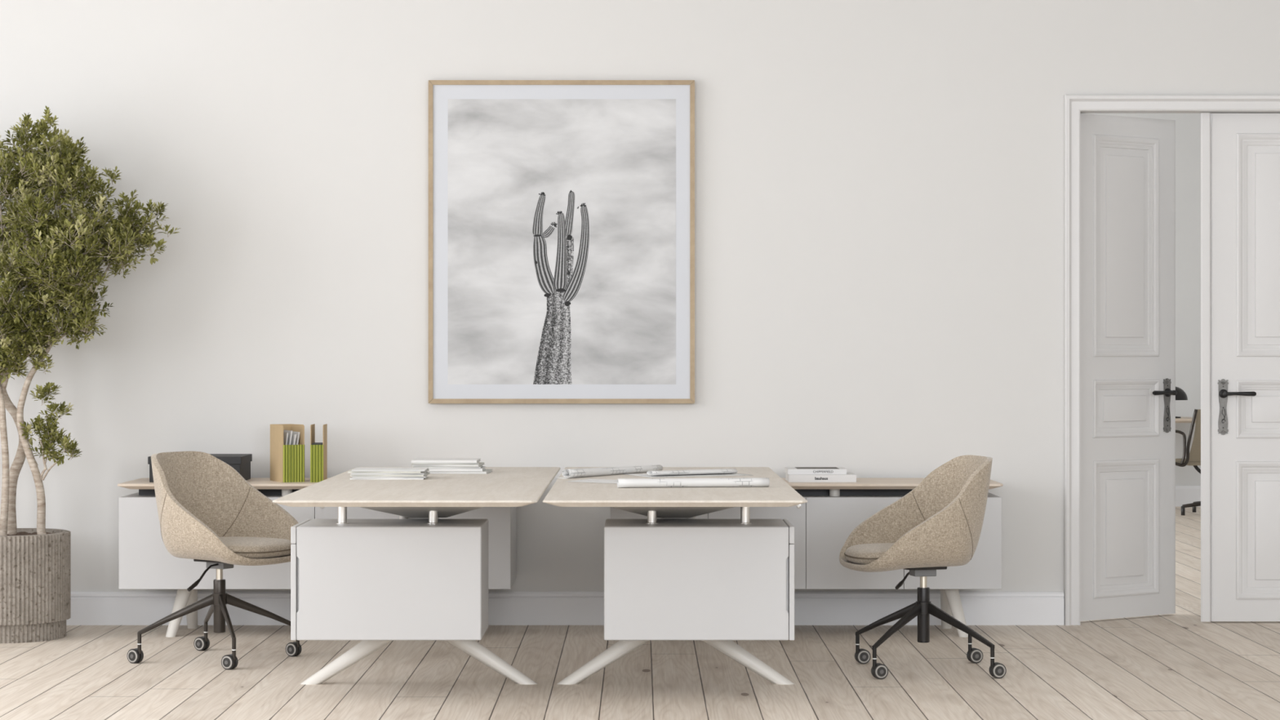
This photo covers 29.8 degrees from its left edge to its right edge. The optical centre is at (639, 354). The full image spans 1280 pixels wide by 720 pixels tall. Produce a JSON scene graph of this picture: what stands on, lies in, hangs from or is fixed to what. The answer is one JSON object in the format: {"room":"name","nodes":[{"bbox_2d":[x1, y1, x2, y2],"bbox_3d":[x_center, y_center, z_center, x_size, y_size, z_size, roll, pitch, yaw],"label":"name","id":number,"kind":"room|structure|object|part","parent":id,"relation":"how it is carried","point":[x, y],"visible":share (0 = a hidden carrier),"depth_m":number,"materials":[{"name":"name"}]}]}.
{"room":"office","nodes":[
{"label":"office","id":0,"kind":"room"},
{"bbox_2d":[0,0,1279,591],"bbox_3d":[0.600,-0.660,11.555,11.800,3.900,0.090,0,0,0],"label":"wall","id":1,"kind":"structure","parent":0,"point":[879,184],"depth_m":11.51,"materials":[{"name":"paint"}]},
{"bbox_2d":[428,80,694,403],"bbox_3d":[-0.374,-0.539,11.486,1.269,1.540,0.045,0,0,0],"label":"framed picture","id":2,"kind":"object","parent":1,"relation":"attached to","point":[562,212],"visible":1,"depth_m":11.47,"materials":[{"name":"grey paper"}]},
{"bbox_2d":[66,591,1064,625],"bbox_3d":[-1.488,1.210,11.499,7.025,0.159,0.022,0,0,0],"label":"baseboard","id":3,"kind":"structure","parent":1,"relation":"attached to","point":[87,608],"depth_m":11.49,"materials":[{"name":"paint"}]},
{"bbox_2d":[1080,113,1177,621],"bbox_3d":[2.392,0.059,11.752,0.655,2.446,0.111,0,0,-33],"label":"door","id":4,"kind":"structure","parent":1,"relation":"in","point":[1128,392],"depth_m":11.76,"materials":[{"name":"paint"}]},
{"bbox_3d":[2.572,0.186,11.839,0.166,0.042,0.060,0,0,-33],"label":"lever handle","id":5,"kind":"part","parent":4,"relation":"part of","materials":[{"name":"metal"}]},
{"bbox_3d":[2.608,0.250,11.897,0.052,0.270,0.011,0,0,-33],"label":"handle plate","id":6,"kind":"part","parent":4,"relation":"part of","materials":[{"name":"grey metal"}]},
{"bbox_2d":[1063,94,1279,625],"bbox_3d":[2.760,0.024,11.492,1.464,2.532,0.036,0,0,0],"label":"trim","id":7,"kind":"structure","parent":1,"relation":"attached to","point":[1073,104],"depth_m":11.49,"materials":[{"name":"paint"}]},
{"bbox_2d":[1080,111,1279,113],"bbox_3d":[2.760,0.059,11.566,1.326,2.463,0.118,0,0,0],"label":"trim","id":8,"kind":"structure","parent":1,"relation":"attached to","point":[1081,112],"depth_m":11.58,"materials":[{"name":"paint"}]},
{"bbox_2d":[1200,112,1279,622],"bbox_3d":[3.054,0.059,11.572,0.715,2.446,0.110,0,0,0],"label":"door","id":9,"kind":"structure","parent":1,"relation":"in","point":[1240,153],"depth_m":11.58,"materials":[{"name":"paint"}]},
{"bbox_3d":[2.806,0.250,11.576,0.052,0.270,0.011,0,0,0],"label":"handle plate","id":10,"kind":"part","parent":9,"relation":"part of","materials":[{"name":"metal"}]},
{"bbox_3d":[2.868,0.186,11.546,0.166,0.042,0.060,0,0,0],"label":"lever handle","id":11,"kind":"part","parent":9,"relation":"part of","materials":[{"name":"metal"}]},
{"bbox_2d":[0,506,1279,719],"bbox_3d":[0.600,1.340,9.250,11.800,0.100,22.500,0,0,0],"label":"floor","id":12,"kind":"structure","parent":0,"point":[1178,665],"depth_m":9.59,"materials":[{"name":"brown wood"}]},
{"bbox_2d":[0,106,180,643],"bbox_3d":[-2.911,0.075,10.943,1.548,2.430,0.654,0,0,11],"label":"potted tree","id":13,"kind":"object","parent":12,"relation":"on","point":[55,258],"visible":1,"depth_m":10.88,"materials":[{"name":"green plant"}]},
{"bbox_3d":[-2.872,1.050,11.000,0.524,0.481,0.524,0,0,0],"label":"pot","id":14,"kind":"part","parent":13,"relation":"part of","materials":[{"name":"stone"}]},
{"bbox_2d":[127,451,302,670],"bbox_3d":[-1.767,0.852,10.165,0.615,0.876,0.602,0,0,25],"label":"office chair","id":15,"kind":"object","parent":12,"relation":"on","point":[208,513],"visible":0.92,"depth_m":10.23,"materials":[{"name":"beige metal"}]},
{"bbox_3d":[-1.821,0.929,10.050,0.019,0.101,0.209,0,0,27],"label":"lever","id":16,"kind":"part","parent":15,"relation":"part of","materials":[{"name":"black metal"}]},
{"bbox_3d":[-1.770,0.861,10.175,0.180,0.018,0.170,0,0,30],"label":"mounting plate","id":17,"kind":"part","parent":15,"relation":"part of","materials":[{"name":"black metal"}]},
{"bbox_2d":[219,536,291,558],"bbox_3d":[-1.710,0.810,10.140,0.466,0.067,0.446,0,0,31],"label":"seat cushion","id":18,"kind":"object","parent":15,"relation":"on","point":[247,547],"depth_m":10.02,"materials":[{"name":"beige fabric"}]},
{"bbox_2d":[117,477,516,637],"bbox_3d":[-1.479,0.938,11.190,1.790,0.705,0.540,0,0,0],"label":"credenza","id":19,"kind":"object","parent":12,"relation":"on","point":[145,562],"visible":0.35,"depth_m":10.94,"materials":[{"name":"paint"}]},
{"bbox_3d":[-2.148,0.856,10.950,0.445,0.418,0.020,0,0,0],"label":"door","id":20,"kind":"part","parent":19,"relation":"part of","materials":[{"name":"paint"}]},
{"bbox_3d":[-2.127,1.168,11.085,0.066,0.243,0.179,0,0,27],"label":"leg","id":21,"kind":"part","parent":19,"relation":"part of","materials":[{"name":"beige paint"}]},
{"bbox_3d":[-2.102,1.169,11.296,0.069,0.242,0.170,0,0,0],"label":"leg","id":22,"kind":"part","parent":19,"relation":"part of","materials":[{"name":"beige paint"}]},
{"bbox_2d":[147,453,252,482],"bbox_3d":[-2.046,0.526,11.210,0.429,0.118,0.312,0,0,0],"label":"storage box","id":23,"kind":"object","parent":19,"relation":"on","point":[241,463],"visible":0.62,"depth_m":11.08,"materials":[{"name":"black cardboard"}]},
{"bbox_3d":[-2.046,0.484,11.210,0.429,0.035,0.312,0,0,0],"label":"lid","id":24,"kind":"part","parent":23,"relation":"part of","materials":[{"name":"black cardboard"}]},
{"bbox_3d":[-1.702,0.856,10.950,0.444,0.418,0.020,0,0,0],"label":"door","id":25,"kind":"part","parent":19,"relation":"part of","materials":[{"name":"paint"}]},
{"bbox_2d":[270,423,304,482],"bbox_3d":[-1.635,0.453,11.159,0.103,0.264,0.203,0,0,-26],"label":"magazine file","id":26,"kind":"object","parent":19,"relation":"on","point":[286,461],"visible":1,"depth_m":11.08,"materials":[{"name":"beige cardboard"}]},
{"bbox_3d":[-1.682,0.453,11.139,0.003,0.264,0.197,0,0,-26],"label":"panel","id":27,"kind":"part","parent":26,"relation":"part of","materials":[{"name":"beige cardboard"}]},
{"bbox_2d":[283,432,288,444],"bbox_3d":[-1.660,0.469,11.148,0.029,0.221,0.110,0,0,-26],"label":"bundle","id":28,"kind":"object","parent":26,"relation":"in","point":[285,434],"visible":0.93,"depth_m":11.11,"materials":[{"name":"white paper"}]},
{"bbox_3d":[-1.679,0.454,11.248,0.097,0.262,0.003,0,0,-26],"label":"panel","id":29,"kind":"part","parent":26,"relation":"part of","materials":[{"name":"beige cardboard"}]},
{"bbox_2d":[283,430,293,444],"bbox_3d":[-1.648,0.465,11.167,0.040,0.231,0.110,0,0,-26],"label":"bundle","id":30,"kind":"object","parent":26,"relation":"in","point":[290,432],"visible":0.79,"depth_m":11.13,"materials":[{"name":"white paper"}]},
{"bbox_2d":[290,434,296,444],"bbox_3d":[-1.629,0.473,11.163,0.039,0.214,0.110,0,0,-26],"label":"bundle","id":31,"kind":"object","parent":26,"relation":"in","point":[294,436],"visible":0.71,"depth_m":11.12,"materials":[{"name":"white paper"}]},
{"bbox_3d":[-1.592,0.499,11.070,0.103,0.172,0.006,0,0,-26],"label":"panel","id":32,"kind":"part","parent":26,"relation":"part of","materials":[{"name":"green cardboard"}]},
{"bbox_2d":[292,431,300,444],"bbox_3d":[-1.618,0.468,11.182,0.043,0.224,0.110,0,0,-26],"label":"bundle","id":33,"kind":"object","parent":26,"relation":"in","point":[297,433],"visible":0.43,"depth_m":11.14,"materials":[{"name":"white paper"}]},
{"bbox_3d":[-1.592,0.453,11.183,0.003,0.264,0.197,0,0,-26],"label":"panel","id":34,"kind":"part","parent":26,"relation":"part of","materials":[{"name":"beige cardboard"}]},
{"bbox_2d":[310,423,327,482],"bbox_3d":[-1.491,0.453,11.167,0.060,0.264,0.223,0,0,-3],"label":"magazine file","id":35,"kind":"object","parent":19,"relation":"on","point":[318,451],"visible":0.88,"depth_m":11.06,"materials":[{"name":"green cardboard"}]},
{"bbox_3d":[-1.519,0.453,11.169,0.003,0.264,0.217,0,0,-3],"label":"panel","id":36,"kind":"part","parent":35,"relation":"part of","materials":[{"name":"beige cardboard"}]},
{"bbox_3d":[-1.485,0.499,11.059,0.060,0.172,0.006,0,0,-3],"label":"panel","id":37,"kind":"part","parent":35,"relation":"part of","materials":[{"name":"green cardboard"}]},
{"bbox_3d":[-1.462,0.453,11.172,0.003,0.264,0.217,0,0,-3],"label":"panel","id":38,"kind":"part","parent":35,"relation":"part of","materials":[{"name":"beige cardboard"}]},
{"bbox_3d":[-1.256,0.856,10.950,0.444,0.418,0.020,0,0,0],"label":"door","id":39,"kind":"part","parent":19,"relation":"part of","materials":[{"name":"paint"}]},
{"bbox_3d":[-0.810,0.856,10.950,0.445,0.418,0.020,0,0,0],"label":"door","id":40,"kind":"part","parent":19,"relation":"part of","materials":[{"name":"paint"}]},
{"bbox_2d":[272,466,560,684],"bbox_3d":[-0.847,0.899,9.658,0.974,0.782,2.515,0,0,0],"label":"desk","id":41,"kind":"object","parent":12,"relation":"on","point":[419,575],"visible":0.99,"depth_m":9.00,"materials":[{"name":"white wood"}]},
{"bbox_3d":[-1.296,0.888,9.215,0.020,0.360,0.430,0,0,0],"label":"drawer","id":42,"kind":"part","parent":41,"relation":"part of","materials":[{"name":"paint"}]},
{"bbox_3d":[-1.296,0.674,9.215,0.020,0.064,0.430,0,0,0],"label":"drawer","id":43,"kind":"part","parent":41,"relation":"part of","materials":[{"name":"paint"}]},
{"bbox_3d":[-1.134,0.587,9.170,0.048,0.113,0.048,0,0,0],"label":"support post","id":44,"kind":"part","parent":41,"relation":"part of","materials":[{"name":"silver metal"}]},
{"bbox_3d":[-1.106,1.147,9.457,0.456,0.286,0.079,0,0,0],"label":"leg","id":45,"kind":"part","parent":41,"relation":"part of","materials":[{"name":"beige paint"}]},
{"bbox_2d":[350,475,427,479],"bbox_3d":[-1.034,0.505,9.920,0.300,0.006,0.215,0,0,-1],"label":"magazine","id":46,"kind":"object","parent":41,"relation":"on","point":[427,475],"visible":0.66,"depth_m":9.81,"materials":[{"name":"white paper"}]},
{"bbox_2d":[352,475,426,478],"bbox_3d":[-1.030,0.499,9.920,0.300,0.006,0.215,0,0,-4],"label":"magazine","id":47,"kind":"object","parent":46,"relation":"on","point":[426,475],"visible":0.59,"depth_m":9.81,"materials":[{"name":"white paper"}]},
{"bbox_2d":[350,472,430,476],"bbox_3d":[-1.028,0.492,9.920,0.300,0.007,0.215,0,0,2],"label":"magazine","id":48,"kind":"object","parent":47,"relation":"on","point":[426,473],"visible":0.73,"depth_m":9.81,"materials":[{"name":"beige paper"}]},
{"bbox_2d":[351,471,426,475],"bbox_3d":[-1.032,0.485,9.920,0.300,0.006,0.215,0,0,-2],"label":"magazine","id":49,"kind":"object","parent":48,"relation":"on","point":[424,473],"visible":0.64,"depth_m":9.81,"materials":[{"name":"white paper"}]},
{"bbox_2d":[347,469,429,473],"bbox_3d":[-1.034,0.478,9.920,0.300,0.007,0.215,0,0,5],"label":"magazine","id":50,"kind":"object","parent":49,"relation":"on","point":[351,471],"visible":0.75,"depth_m":9.81,"materials":[{"name":"beige paper"}]},
{"bbox_2d":[351,467,428,471],"bbox_3d":[-1.028,0.471,9.920,0.300,0.006,0.215,0,0,-1],"label":"magazine","id":51,"kind":"object","parent":50,"relation":"on","point":[355,468],"visible":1,"depth_m":9.89,"materials":[{"name":"white paper"}]},
{"bbox_3d":[-0.868,0.836,9.476,0.110,0.508,0.012,0,0,0],"label":"column plate","id":52,"kind":"part","parent":41,"relation":"part of","materials":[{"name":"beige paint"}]},
{"bbox_3d":[-0.788,0.587,9.170,0.048,0.113,0.048,0,0,0],"label":"support post","id":53,"kind":"part","parent":41,"relation":"part of","materials":[{"name":"silver metal"}]},
{"bbox_2d":[426,469,493,474],"bbox_3d":[-0.798,0.503,10.400,0.300,0.010,0.220,0,0,3],"label":"magazine","id":54,"kind":"object","parent":41,"relation":"on","point":[486,471],"visible":0.39,"depth_m":10.29,"materials":[{"name":"grey paper"}]},
{"bbox_2d":[428,466,485,471],"bbox_3d":[-0.820,0.492,10.400,0.292,0.012,0.220,0,0,0],"label":"magazine","id":55,"kind":"object","parent":54,"relation":"on","point":[482,468],"visible":0.55,"depth_m":10.29,"materials":[{"name":"white paper"}]},
{"bbox_2d":[413,465,482,468],"bbox_3d":[-0.828,0.482,10.400,0.290,0.008,0.220,0,0,-2],"label":"magazine","id":56,"kind":"object","parent":55,"relation":"on","point":[428,467],"visible":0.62,"depth_m":10.29,"materials":[{"name":"grey paper"}]},
{"bbox_2d":[411,462,484,466],"bbox_3d":[-0.828,0.473,10.400,0.292,0.009,0.220,0,0,3],"label":"magazine","id":57,"kind":"object","parent":56,"relation":"on","point":[481,464],"visible":0.61,"depth_m":10.29,"materials":[{"name":"beige paper"}]},
{"bbox_2d":[412,462,479,464],"bbox_3d":[-0.838,0.465,10.400,0.285,0.006,0.220,0,0,-4],"label":"magazine","id":58,"kind":"object","parent":57,"relation":"on","point":[477,463],"visible":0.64,"depth_m":10.29,"materials":[{"name":"beige paper"}]},
{"bbox_2d":[411,457,480,462],"bbox_3d":[-0.836,0.456,10.400,0.280,0.011,0.220,0,0,1],"label":"magazine","id":59,"kind":"object","parent":58,"relation":"on","point":[417,460],"visible":1,"depth_m":10.32,"materials":[{"name":"white paper"}]},
{"bbox_3d":[-0.630,1.147,9.457,0.456,0.286,0.079,0,0,0],"label":"leg","id":60,"kind":"part","parent":41,"relation":"part of","materials":[{"name":"beige paint"}]},
{"bbox_2d":[542,466,807,684],"bbox_3d":[0.133,0.899,9.658,0.946,0.782,2.515,0,0,0],"label":"desk","id":61,"kind":"object","parent":12,"relation":"on","point":[671,574],"visible":0.98,"depth_m":9.00,"materials":[{"name":"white wood"}]},
{"bbox_2d":[565,478,617,483],"bbox_3d":[-0.079,0.505,9.582,0.432,0.004,0.160,0,0,37],"label":"drawing","id":62,"kind":"object","parent":61,"relation":"on","point":[602,481],"visible":0.45,"depth_m":9.65,"materials":[{"name":"paper"}]},
{"bbox_3d":[-0.098,1.147,9.457,0.456,0.286,0.079,0,0,0],"label":"leg","id":63,"kind":"part","parent":61,"relation":"part of","materials":[{"name":"beige paint"}]},
{"bbox_2d":[555,464,662,478],"bbox_3d":[-0.121,0.489,10.207,0.073,0.038,0.716,0,0,33],"label":"drawing","id":64,"kind":"object","parent":61,"relation":"on","point":[591,472],"visible":0.98,"depth_m":10.13,"materials":[{"name":"paper"}]},
{"bbox_3d":[0.046,0.587,9.170,0.048,0.113,0.048,0,0,0],"label":"support post","id":65,"kind":"part","parent":61,"relation":"part of","materials":[{"name":"silver metal"}]},
{"bbox_3d":[0.140,0.836,9.476,0.110,0.508,0.012,0,0,0],"label":"column plate","id":66,"kind":"part","parent":61,"relation":"part of","materials":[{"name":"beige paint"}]},
{"bbox_2d":[625,473,750,477],"bbox_3d":[0.204,0.507,10.201,0.475,0.001,0.300,0,0,-22],"label":"drawing sheet","id":67,"kind":"object","parent":61,"relation":"on","point":[634,474],"visible":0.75,"depth_m":10.12,"materials":[{"name":"paper"}]},
{"bbox_2d":[638,468,737,475],"bbox_3d":[0.203,0.494,10.181,0.412,0.020,0.130,0,0,-29],"label":"drawing","id":68,"kind":"object","parent":67,"relation":"on","point":[661,473],"visible":1,"depth_m":10.12,"materials":[{"name":"paper"}]},
{"bbox_2d":[617,477,769,488],"bbox_3d":[0.205,0.490,9.237,0.584,0.035,0.056,0,0,-7],"label":"drawing","id":69,"kind":"object","parent":61,"relation":"on","point":[733,482],"visible":1,"depth_m":9.22,"materials":[{"name":"paper"}]},
{"bbox_3d":[0.401,0.587,9.170,0.048,0.113,0.048,0,0,0],"label":"support post","id":70,"kind":"part","parent":61,"relation":"part of","materials":[{"name":"silver metal"}]},
{"bbox_3d":[0.378,1.147,9.457,0.456,0.286,0.079,0,0,0],"label":"leg","id":71,"kind":"part","parent":61,"relation":"part of","materials":[{"name":"beige paint"}]},
{"bbox_3d":[0.569,0.674,9.215,0.020,0.064,0.430,0,0,0],"label":"drawer","id":72,"kind":"part","parent":61,"relation":"part of","materials":[{"name":"paint"}]},
{"bbox_3d":[0.569,0.888,9.215,0.020,0.360,0.430,0,0,0],"label":"drawer","id":73,"kind":"part","parent":61,"relation":"part of","materials":[{"name":"paint"}]},
{"bbox_2d":[610,477,1003,637],"bbox_3d":[0.755,0.938,11.190,1.788,0.705,0.540,0,0,0],"label":"credenza","id":74,"kind":"object","parent":12,"relation":"on","point":[823,524],"visible":0.45,"depth_m":10.94,"materials":[{"name":"paint"}]},
{"bbox_3d":[0.087,0.856,10.950,0.444,0.418,0.020,0,0,0],"label":"door","id":75,"kind":"part","parent":74,"relation":"part of","materials":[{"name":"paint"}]},
{"bbox_3d":[0.532,0.856,10.950,0.443,0.418,0.020,0,0,0],"label":"door","id":76,"kind":"part","parent":74,"relation":"part of","materials":[{"name":"paint"}]},
{"bbox_2d":[785,471,856,482],"bbox_3d":[0.839,0.568,11.190,0.310,0.034,0.251,0,0,-1],"label":"book","id":77,"kind":"object","parent":74,"relation":"on","point":[850,477],"visible":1,"depth_m":11.06,"materials":[{"name":"white paper"}]},
{"bbox_2d":[784,466,846,474],"bbox_3d":[0.817,0.539,11.210,0.272,0.024,0.221,0,0,0],"label":"book","id":78,"kind":"object","parent":77,"relation":"on","point":[788,470],"visible":1,"depth_m":11.10,"materials":[{"name":"white paper"}]},
{"bbox_2d":[795,466,838,468],"bbox_3d":[0.824,0.527,11.213,0.195,0.001,0.175,0,0,0],"label":"picture","id":79,"kind":"object","parent":78,"relation":"on","point":[795,467],"depth_m":11.24},
{"bbox_3d":[0.978,0.856,10.950,0.443,0.418,0.020,0,0,0],"label":"door","id":80,"kind":"part","parent":74,"relation":"part of","materials":[{"name":"paint"}]},
{"bbox_3d":[1.437,1.169,11.296,0.069,0.242,0.170,0,0,0],"label":"leg","id":81,"kind":"part","parent":74,"relation":"part of","materials":[{"name":"beige paint"}]},
{"bbox_3d":[1.423,0.856,10.950,0.444,0.418,0.020,0,0,0],"label":"door","id":82,"kind":"part","parent":74,"relation":"part of","materials":[{"name":"paint"}]},
{"bbox_3d":[1.462,1.168,11.085,0.066,0.243,0.179,0,0,-27],"label":"leg","id":83,"kind":"part","parent":74,"relation":"part of","materials":[{"name":"beige paint"}]},
{"bbox_2d":[839,454,1006,679],"bbox_3d":[1.142,0.852,9.810,0.637,0.876,0.610,0,0,0],"label":"office chair","id":84,"kind":"object","parent":12,"relation":"on","point":[937,525],"visible":1,"depth_m":9.72,"materials":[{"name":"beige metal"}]},
{"bbox_2d":[844,542,894,564],"bbox_3d":[1.079,0.810,9.809,0.477,0.067,0.462,0,0,0],"label":"seat cushion","id":85,"kind":"object","parent":84,"relation":"on","point":[855,553],"depth_m":9.73,"materials":[{"name":"beige fabric"}]},
{"bbox_3d":[1.022,1.107,9.952,0.321,0.202,0.019,0,0,42],"label":"leg","id":86,"kind":"part","parent":84,"relation":"part of","materials":[{"name":"black metal"}]},
{"bbox_3d":[1.036,1.107,9.694,0.019,0.202,0.321,0,0,42],"label":"leg","id":87,"kind":"part","parent":84,"relation":"part of","materials":[{"name":"black metal"}]},
{"bbox_3d":[1.100,0.929,9.954,0.019,0.101,0.209,0,0,-16],"label":"lever","id":88,"kind":"part","parent":84,"relation":"part of","materials":[{"name":"black metal"}]},
{"bbox_3d":[1.148,0.861,9.828,0.180,0.018,0.170,0,0,-13],"label":"mounting plate","id":89,"kind":"part","parent":84,"relation":"part of","materials":[{"name":"black metal"}]},
{"bbox_3d":[1.292,1.107,9.709,0.248,0.202,0.226,0,0,0],"label":"leg","id":90,"kind":"part","parent":84,"relation":"part of","materials":[{"name":"black metal"}]},
{"bbox_3d":[1.280,1.107,9.966,0.019,0.202,0.321,0,0,42],"label":"leg","id":91,"kind":"part","parent":84,"relation":"part of","materials":[{"name":"black metal"}]},
{"bbox_2d":[1175,417,1195,422],"bbox_3d":[4.105,0.907,20.150,1.110,0.765,0.600,0,0,0],"label":"desk","id":92,"kind":"object","parent":12,"relation":"on","point":[1183,420],"visible":0.03,"depth_m":19.86,"materials":[{"name":"brown wood"}]},
{"bbox_2d":[1175,386,1187,417],"bbox_3d":[4.435,0.393,20.050,0.252,0.265,0.252,0,0,0],"label":"desk lamp","id":93,"kind":"object","parent":92,"relation":"on","point":[1181,395],"visible":0.34,"depth_m":19.96,"materials":[{"name":"black metal"}]},
{"bbox_3d":[4.435,0.318,20.050,0.252,0.115,0.252,0,0,0],"label":"lamp shade","id":94,"kind":"part","parent":93,"relation":"part of","materials":[{"name":"black metal"}]},
{"bbox_2d":[1175,408,1200,515],"bbox_3d":[4.603,0.863,19.491,0.599,0.854,0.507,0,0,20],"label":"mesh chair","id":95,"kind":"object","parent":12,"relation":"on","point":[1193,458],"visible":0.38,"depth_m":19.40,"materials":[{"name":"brown metal"}]},
{"bbox_3d":[4.319,0.740,19.365,0.153,0.283,0.024,0,0,0],"label":"armrest","id":96,"kind":"part","parent":95,"relation":"part of","materials":[{"name":"brown metal"}]},
{"bbox_3d":[4.375,0.668,19.380,0.233,0.465,0.026,0,0,0],"label":"frame","id":97,"kind":"part","parent":95,"relation":"part of","materials":[{"name":"brown metal"}]},
{"bbox_3d":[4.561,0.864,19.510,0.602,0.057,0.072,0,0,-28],"label":"seat","id":98,"kind":"part","parent":95,"relation":"part of","materials":[{"name":"beige fabric"}]},
{"bbox_3d":[4.512,1.200,19.412,0.303,0.061,0.040,0,0,-21],"label":"leg","id":99,"kind":"part","parent":95,"relation":"part of","materials":[{"name":"brown metal"}]},
{"bbox_3d":[4.668,0.647,19.510,0.561,0.418,0.045,0,0,-28],"label":"backrest","id":100,"kind":"part","parent":95,"relation":"part of","materials":[{"name":"beige fabric"}]},
{"bbox_2d":[1088,113,1200,485],"bbox_3d":[0.750,-0.810,20.550,11.500,4.200,0.100,0,0,0],"label":"wall","id":101,"kind":"structure","parent":0,"point":[1188,126],"depth_m":20.50,"materials":[{"name":"paint"}]},
{"bbox_2d":[1175,485,1200,506],"bbox_3d":[0.750,1.202,20.490,11.500,0.175,0.020,0,0,0],"label":"baseboard","id":102,"kind":"structure","parent":101,"relation":"attached to","point":[1184,495],"depth_m":20.48,"materials":[{"name":"paint"}]}
]}

